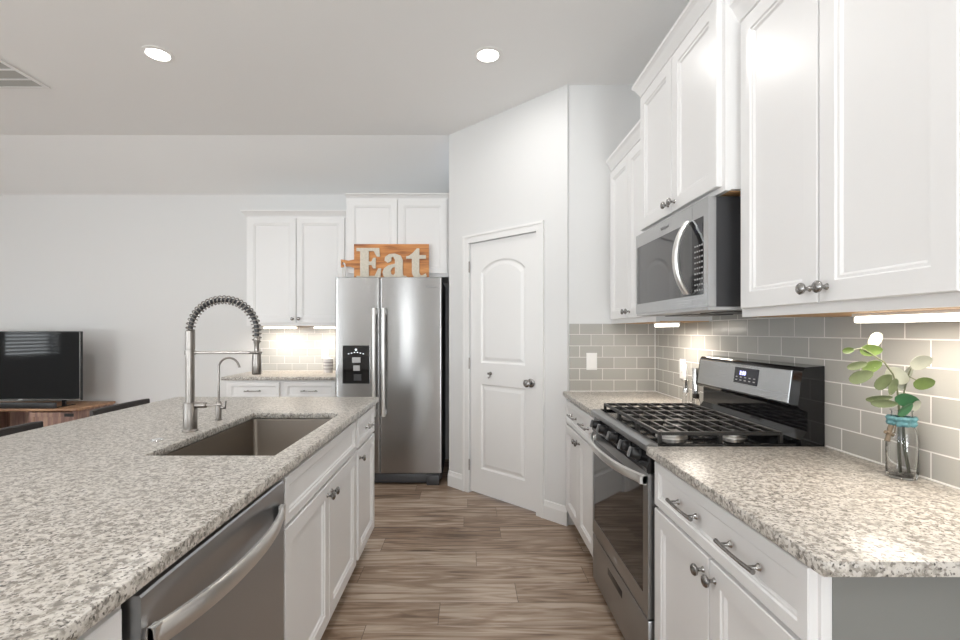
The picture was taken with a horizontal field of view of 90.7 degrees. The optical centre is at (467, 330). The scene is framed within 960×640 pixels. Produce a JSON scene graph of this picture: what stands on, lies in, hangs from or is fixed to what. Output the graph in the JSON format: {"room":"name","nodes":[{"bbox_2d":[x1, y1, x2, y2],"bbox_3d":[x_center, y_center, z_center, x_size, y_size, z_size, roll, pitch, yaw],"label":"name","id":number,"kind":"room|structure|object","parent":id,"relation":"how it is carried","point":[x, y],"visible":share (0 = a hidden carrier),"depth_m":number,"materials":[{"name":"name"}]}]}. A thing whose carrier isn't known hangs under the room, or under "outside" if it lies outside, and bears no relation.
{"room":"kitchen","nodes":[
{"label":"kitchen","id":0,"kind":"room"},
{"bbox_2d":[0,195,448,458],"bbox_3d":[-3.207,-0.043,4.960,6.287,2.736,0.120,0,0,0],"label":"wall","id":1,"kind":"structure","parent":0,"point":[126,272],"depth_m":4.90,"materials":[{"name":"white paint"}]},
{"bbox_2d":[240,210,345,325],"bbox_3d":[-1.671,-0.603,4.706,1.012,1.109,0.378,0,0,0],"label":"upper cabinet","id":2,"kind":"object","parent":1,"relation":"attached to","point":[294,257],"visible":0.93,"depth_m":4.56,"materials":[{"name":"white paint"}]},
{"bbox_2d":[263,326,297,328],"bbox_3d":[-1.865,-0.035,4.710,0.330,0.026,0.040,0,0,0],"label":"light bar","id":3,"kind":"object","parent":2,"relation":"attached to","point":[264,327],"visible":1,"depth_m":4.69,"materials":[{"name":"white plastic"}]},
{"bbox_2d":[263,327,296,328],"bbox_3d":[-1.865,-0.031,4.710,0.324,0.018,0.034,0,0,0],"label":"diffuser","id":4,"kind":"object","parent":3,"relation":"attached to","point":[263,327],"depth_m":4.69,"materials":[{"name":"beige plastic"}]},
{"bbox_2d":[313,326,335,328],"bbox_3d":[-1.365,-0.035,4.710,0.330,0.026,0.040,0,0,0],"label":"light bar","id":5,"kind":"object","parent":2,"relation":"attached to","point":[315,327],"visible":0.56,"depth_m":4.69,"materials":[{"name":"white plastic"}]},
{"bbox_2d":[314,327,335,328],"bbox_3d":[-1.365,-0.031,4.710,0.324,0.018,0.034,0,0,0],"label":"diffuser","id":6,"kind":"object","parent":5,"relation":"attached to","point":[314,327],"depth_m":4.69,"materials":[{"name":"beige plastic"}]},
{"bbox_2d":[259,326,335,370],"bbox_3d":[-1.610,0.182,4.892,1.120,0.458,0.015,0,0,0],"label":"backsplash","id":7,"kind":"structure","parent":1,"relation":"attached to","point":[299,349],"depth_m":4.89,"materials":[{"name":"tile"}]},
{"bbox_2d":[321,347,327,357],"bbox_3d":[-1.475,0.225,4.884,0.072,0.116,0.008,0,0,0],"label":"wall outlet","id":8,"kind":"object","parent":7,"relation":"attached to","point":[324,350],"visible":0.96,"depth_m":4.88,"materials":[{"name":"white plastic"}]},
{"bbox_2d":[345,193,448,282],"bbox_3d":[-0.636,-0.865,4.571,0.937,0.749,0.648,0,0,0],"label":"upper cabinet","id":9,"kind":"object","parent":1,"relation":"attached to","point":[371,218],"visible":0.79,"depth_m":4.29,"materials":[{"name":"white paint"}]},
{"bbox_2d":[0,0,689,194],"bbox_3d":[-2.458,-1.618,0.150,7.785,0.513,9.800,0,0,0],"label":"ceiling","id":10,"kind":"structure","parent":0,"point":[256,97],"depth_m":3.24,"materials":[{"name":"white paint"}]},
{"bbox_2d":[0,58,49,88],"bbox_3d":[-3.067,-1.678,3.038,0.365,0.010,0.475,0,0,0],"label":"ceiling vent","id":11,"kind":"object","parent":10,"relation":"in","point":[11,77],"visible":1,"depth_m":3.15,"materials":[{"name":"white metal"}]},
{"bbox_2d":[140,45,174,62],"bbox_3d":[-1.884,-1.680,2.880,0.176,0.006,0.176,0,0,0],"label":"recessed light","id":12,"kind":"object","parent":10,"relation":"in","point":[155,53],"visible":1,"depth_m":2.87,"materials":[{"name":"white plastic"}]},
{"bbox_2d":[474,46,501,63],"bbox_3d":[0.122,-1.680,2.890,0.176,0.006,0.176,0,0,0],"label":"recessed light","id":13,"kind":"object","parent":10,"relation":"in","point":[488,54],"visible":1,"depth_m":2.88,"materials":[{"name":"white plastic"}]},
{"bbox_2d":[341,244,428,277],"bbox_3d":[-0.744,-0.613,4.250,0.788,0.330,0.048,0,0,0],"label":"sign","id":14,"kind":"object","parent":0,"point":[370,260],"visible":0.86,"depth_m":4.24,"materials":[{"name":"brown wood"}]},
{"bbox_2d":[321,459,624,639],"bbox_3d":[-2.458,1.375,0.150,7.785,0.100,9.800,0,0,0],"label":"floor","id":15,"kind":"structure","parent":0,"point":[442,561],"depth_m":2.56,"materials":[{"name":"brown wood"}]},
{"bbox_2d":[0,421,42,436],"bbox_3d":[-1.905,0.883,2.095,0.435,0.885,0.470,0,0,0],"label":"bar stool","id":16,"kind":"object","parent":15,"relation":"on","point":[10,430],"visible":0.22,"depth_m":2.22,"materials":[{"name":"grey metal"}]},
{"bbox_2d":[0,401,114,427],"bbox_3d":[-4.388,1.023,4.630,1.525,0.604,0.490,0,0,0],"label":"stand","id":17,"kind":"object","parent":15,"relation":"on","point":[8,417],"visible":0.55,"depth_m":4.52,"materials":[{"name":"brown wood"}]},
{"bbox_2d":[0,402,56,408],"bbox_3d":[-4.310,0.693,4.410,0.952,0.056,0.026,0,0,0],"label":"soundbar","id":18,"kind":"object","parent":17,"relation":"on","point":[3,405],"visible":1,"depth_m":4.40,"materials":[{"name":"black plastic"}]},
{"bbox_2d":[0,331,82,407],"bbox_3d":[-4.260,0.362,4.535,1.140,0.718,0.220,0,0,0],"label":"television","id":19,"kind":"object","parent":17,"relation":"on","point":[34,365],"visible":1,"depth_m":4.51,"materials":[{"name":"black plastic"}]},
{"bbox_2d":[76,605,121,639],"bbox_3d":[-0.865,0.883,0.544,0.654,0.884,0.528,0,0,0],"label":"base cabinet","id":20,"kind":"object","parent":15,"relation":"on","point":[109,627],"visible":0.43,"depth_m":0.76,"materials":[{"name":"white paint"}]},
{"bbox_2d":[89,399,149,416],"bbox_3d":[-1.905,0.883,2.875,0.435,0.885,0.470,0,0,0],"label":"bar stool","id":21,"kind":"object","parent":15,"relation":"on","point":[125,405],"visible":0.22,"depth_m":2.84,"materials":[{"name":"grey"}]},
{"bbox_2d":[121,480,285,639],"bbox_3d":[-0.851,0.889,1.138,0.679,0.872,0.636,0,0,0],"label":"dishwasher","id":22,"kind":"object","parent":15,"relation":"on","point":[229,585],"visible":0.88,"depth_m":1.10,"materials":[{"name":"silver metal"}]},
{"bbox_2d":[226,380,335,396],"bbox_3d":[-1.667,0.883,4.548,1.015,0.884,0.674,0,0,0],"label":"base cabinet","id":23,"kind":"object","parent":15,"relation":"on","point":[234,388],"visible":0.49,"depth_m":4.25,"materials":[{"name":"white paint"}]},
{"bbox_2d":[221,371,335,379],"bbox_3d":[-1.683,0.426,4.561,1.055,0.030,0.652,0,0,0],"label":"countertop","id":24,"kind":"structure","parent":23,"relation":"on","point":[266,375],"depth_m":4.28,"materials":[{"name":"stone"}]},
{"bbox_2d":[323,357,332,372],"bbox_3d":[-1.385,0.334,4.700,0.094,0.154,0.094,0,0,0],"label":"canister","id":25,"kind":"object","parent":24,"relation":"on","point":[327,362],"visible":1,"depth_m":4.66,"materials":[{"name":"white"}]},
{"bbox_2d":[280,421,355,639],"bbox_3d":[-0.865,0.883,1.959,0.654,0.884,0.986,0,0,0],"label":"base cabinet","id":26,"kind":"object","parent":15,"relation":"on","point":[320,491],"visible":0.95,"depth_m":1.85,"materials":[{"name":"white paint"}]},
{"bbox_2d":[354,406,374,560],"bbox_3d":[-0.865,0.883,2.691,0.654,0.884,0.469,0,0,0],"label":"base cabinet","id":27,"kind":"object","parent":15,"relation":"on","point":[365,423],"visible":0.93,"depth_m":2.65,"materials":[{"name":"white paint"}]},
{"bbox_2d":[336,277,445,484],"bbox_3d":[-0.683,0.431,4.426,0.914,1.788,0.868,0,0,0],"label":"refrigerator","id":28,"kind":"object","parent":15,"relation":"on","point":[391,331],"visible":0.92,"depth_m":4.07,"materials":[{"name":"grey metal"}]},
{"bbox_2d":[566,399,594,556],"bbox_3d":[0.948,0.883,2.844,0.644,0.884,0.763,0,0,0],"label":"base cabinet","id":29,"kind":"object","parent":15,"relation":"on","point":[579,453],"visible":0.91,"depth_m":2.80,"materials":[{"name":"white paint"}]},
{"bbox_2d":[563,391,684,415],"bbox_3d":[0.960,0.426,2.844,0.629,0.030,0.767,0,0,0],"label":"countertop","id":30,"kind":"structure","parent":29,"relation":"on","point":[586,400],"depth_m":2.89,"materials":[{"name":"stone"}]},
{"bbox_2d":[682,364,689,402],"bbox_3d":[1.205,0.297,2.620,0.044,0.228,0.044,0,0,0],"label":"mill","id":31,"kind":"object","parent":30,"relation":"on","point":[685,393],"visible":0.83,"depth_m":2.61,"materials":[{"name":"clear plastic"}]},
{"bbox_2d":[682,392,689,402],"bbox_3d":[1.205,0.375,2.620,0.044,0.072,0.044,0,0,0],"label":"jar","id":32,"kind":"object","parent":31,"relation":"on","point":[685,395],"depth_m":2.60,"materials":[{"name":"clear glass"}]},
{"bbox_2d":[692,368,699,406],"bbox_3d":[1.224,0.304,2.545,0.042,0.213,0.042,0,0,0],"label":"mill","id":33,"kind":"object","parent":30,"relation":"on","point":[695,388],"visible":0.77,"depth_m":2.53,"materials":[{"name":"white plastic"}]},
{"bbox_2d":[692,398,699,406],"bbox_3d":[1.224,0.386,2.545,0.042,0.050,0.042,0,0,0],"label":"jar","id":34,"kind":"object","parent":33,"relation":"on","point":[694,400],"depth_m":2.53,"materials":[{"name":"clear glass"}]},
{"bbox_2d":[589,355,824,639],"bbox_3d":[0.922,0.725,2.073,0.704,1.200,0.761,0,0,0],"label":"gas range","id":35,"kind":"object","parent":15,"relation":"on","point":[747,402],"visible":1,"depth_m":1.91,"materials":[{"name":"silver metal"}]},
{"bbox_2d":[589,431,657,618],"bbox_3d":[0.916,0.858,2.075,0.692,0.875,0.757,0,0,0],"label":"oven","id":36,"kind":"object","parent":35,"relation":"in","point":[624,505],"depth_m":1.93,"materials":[{"name":"black glass"}]},
{"bbox_2d":[591,409,800,450],"bbox_3d":[0.949,0.418,2.075,0.626,0.030,0.757,0,0,0],"label":"cooktop","id":37,"kind":"object","parent":35,"relation":"in","point":[639,436],"depth_m":1.82,"materials":[{"name":"black metal"}]},
{"bbox_2d":[655,461,959,639],"bbox_3d":[0.949,0.883,1.299,0.646,0.884,0.778,0,0,0],"label":"base cabinet","id":38,"kind":"object","parent":15,"relation":"on","point":[717,577],"visible":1,"depth_m":1.10,"materials":[{"name":"white paint"}]},
{"bbox_2d":[646,447,959,576],"bbox_3d":[0.954,0.426,1.268,0.640,0.030,0.844,0,0,0],"label":"countertop","id":39,"kind":"structure","parent":38,"relation":"on","point":[840,514],"depth_m":1.12,"materials":[{"name":"stone"}]},
{"bbox_2d":[842,332,934,480],"bbox_3d":[1.127,0.207,1.299,0.259,0.407,0.106,0,0,-9],"label":"glass vase","id":40,"kind":"object","parent":39,"relation":"on","point":[901,439],"visible":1,"depth_m":1.29,"materials":[{"name":"clear"}]},
{"bbox_3d":[-1.329,0.883,1.603,0.266,0.884,2.645,0,0,0],"label":"panel","id":41,"kind":"object","parent":15,"relation":"on","visible":0},
{"bbox_2d":[0,397,378,639],"bbox_3d":[-1.188,0.426,1.591,1.263,0.030,2.743,0,0,0],"label":"countertop","id":42,"kind":"structure","parent":41,"relation":"on","point":[93,510],"depth_m":1.20,"materials":[{"name":"stone"}]},
{"bbox_2d":[149,438,163,441],"bbox_3d":[-1.165,0.407,1.773,0.048,0.008,0.048,0,0,0],"label":"button","id":43,"kind":"object","parent":42,"relation":"on","point":[155,439],"visible":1,"depth_m":1.76,"materials":[{"name":"silver metal"}]},
{"bbox_2d":[182,295,262,431],"bbox_3d":[-1.010,0.132,1.950,0.326,0.558,0.060,0,0,0],"label":"spring faucet","id":44,"kind":"object","parent":42,"relation":"on","point":[190,406],"visible":1,"depth_m":1.94,"materials":[{"name":"silver metal"}]},
{"bbox_2d":[215,357,239,420],"bbox_3d":[-1.110,0.265,2.190,0.118,0.292,0.034,0,0,0],"label":"tap","id":45,"kind":"object","parent":42,"relation":"on","point":[218,408],"visible":0.98,"depth_m":2.19,"materials":[{"name":"silver metal"}]},
{"bbox_2d":[163,419,330,455],"bbox_3d":[-0.858,0.548,1.972,0.485,0.210,0.861,0,0,0],"label":"sink","id":46,"kind":"object","parent":42,"relation":"in","point":[253,437],"visible":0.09,"depth_m":2.37,"materials":[{"name":"silver metal"}]},
{"bbox_2d":[449,84,568,524],"bbox_3d":[0.293,-0.179,3.685,1.189,3.008,0.100,0,0,45],"label":"wall","id":47,"kind":"structure","parent":0,"point":[510,167],"depth_m":3.49,"materials":[{"name":"white paint"}]},
{"bbox_2d":[448,470,461,489],"bbox_3d":[-0.104,1.260,4.000,0.183,0.130,0.016,0,0,45],"label":"baseboard","id":48,"kind":"structure","parent":47,"relation":"attached to","point":[454,478],"depth_m":4.00,"materials":[{"name":"white paint"}]},
{"bbox_2d":[469,232,535,511],"bbox_3d":[0.249,0.297,3.651,0.691,2.027,0.104,0,0,45],"label":"door","id":49,"kind":"structure","parent":47,"relation":"in","point":[502,360],"depth_m":3.64,"materials":[{"name":"white paint"}]},
{"bbox_2d":[462,220,544,517],"bbox_3d":[0.247,0.271,3.646,0.818,2.109,0.020,0,0,45],"label":"trim","id":50,"kind":"structure","parent":47,"relation":"attached to","point":[538,227],"depth_m":3.40,"materials":[{"name":"white paint"}]},
{"bbox_2d":[543,500,567,525],"bbox_3d":[0.602,1.260,3.295,0.208,0.130,0.016,0,0,45],"label":"baseboard","id":51,"kind":"structure","parent":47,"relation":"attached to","point":[552,511],"depth_m":3.28,"materials":[{"name":"white paint"}]},
{"bbox_2d":[569,85,640,524],"bbox_3d":[0.982,-0.179,3.290,0.607,3.008,0.100,0,0,0],"label":"wall","id":52,"kind":"structure","parent":0,"point":[601,117],"depth_m":3.24,"materials":[{"name":"white paint"}]},
{"bbox_2d":[569,324,654,390],"bbox_3d":[0.984,0.181,3.232,0.582,0.460,0.015,0,0,0],"label":"backsplash","id":53,"kind":"structure","parent":52,"relation":"attached to","point":[625,352],"depth_m":3.23,"materials":[{"name":"tile"}]},
{"bbox_2d":[586,353,596,369],"bbox_3d":[0.842,0.207,3.223,0.072,0.116,0.010,0,0,0],"label":"light switch","id":54,"kind":"object","parent":53,"relation":"attached to","point":[591,358],"visible":1,"depth_m":3.22,"materials":[{"name":"white plastic"}]},
{"bbox_2d":[664,316,958,489],"bbox_3d":[1.345,-0.179,-0.630,0.120,3.008,7.940,0,0,0],"label":"wall","id":55,"kind":"structure","parent":0,"point":[848,316],"depth_m":1.60,"materials":[{"name":"white paint"}]},
{"bbox_2d":[606,120,711,323],"bbox_3d":[1.105,-0.604,2.857,0.350,1.112,0.757,0,0,0],"label":"upper cabinet","id":56,"kind":"object","parent":55,"relation":"attached to","point":[624,162],"visible":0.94,"depth_m":2.90,"materials":[{"name":"white paint"}]},
{"bbox_2d":[654,322,679,326],"bbox_3d":[1.100,-0.035,2.630,0.040,0.026,0.260,0,0,0],"label":"light bar","id":57,"kind":"object","parent":56,"relation":"attached to","point":[659,324],"visible":0.93,"depth_m":2.58,"materials":[{"name":"white plastic"}]},
{"bbox_2d":[632,0,740,232],"bbox_3d":[1.066,-0.893,2.071,0.424,0.794,0.878,0,0,0],"label":"upper cabinet","id":58,"kind":"object","parent":55,"relation":"attached to","point":[689,90],"visible":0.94,"depth_m":1.90,"materials":[{"name":"white paint"}]},
{"bbox_2d":[636,196,741,316],"bbox_3d":[1.040,-0.281,2.092,0.468,0.417,0.741,0,0,0],"label":"microwave","id":59,"kind":"object","parent":58,"relation":"attached to","point":[688,264],"visible":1,"depth_m":1.85,"materials":[{"name":"grey metal"}]},
{"bbox_2d":[655,314,959,489],"bbox_3d":[1.278,0.158,2.037,0.013,0.506,2.383,0,0,0],"label":"backsplash","id":60,"kind":"structure","parent":55,"relation":"attached to","point":[854,426],"depth_m":1.58,"materials":[{"name":"tile"}]},
{"bbox_2d":[680,359,685,378],"bbox_3d":[1.271,0.225,2.810,0.008,0.116,0.072,0,0,0],"label":"wall outlet","id":61,"kind":"object","parent":60,"relation":"attached to","point":[682,361],"visible":0.98,"depth_m":2.80,"materials":[{"name":"white plastic"}]},
{"bbox_2d":[729,0,959,316],"bbox_3d":[1.096,-0.604,1.280,0.368,1.112,0.859,0,0,0],"label":"upper cabinet","id":62,"kind":"object","parent":55,"relation":"attached to","point":[850,109],"visible":1,"depth_m":1.19,"materials":[{"name":"white paint"}]},
{"bbox_2d":[852,309,959,322],"bbox_3d":[1.100,-0.035,1.135,0.040,0.026,0.400,0,0,0],"label":"light bar","id":63,"kind":"object","parent":62,"relation":"attached to","point":[951,314],"visible":0.95,"depth_m":1.16,"materials":[{"name":"white plastic"}]},
{"bbox_2d":[885,408,918,480],"bbox_3d":[1.217,0.316,1.330,0.070,0.190,0.070,0,0,0],"label":"jar","id":64,"kind":"object","parent":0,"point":[902,451],"depth_m":1.31,"materials":[{"name":"clear glass"}]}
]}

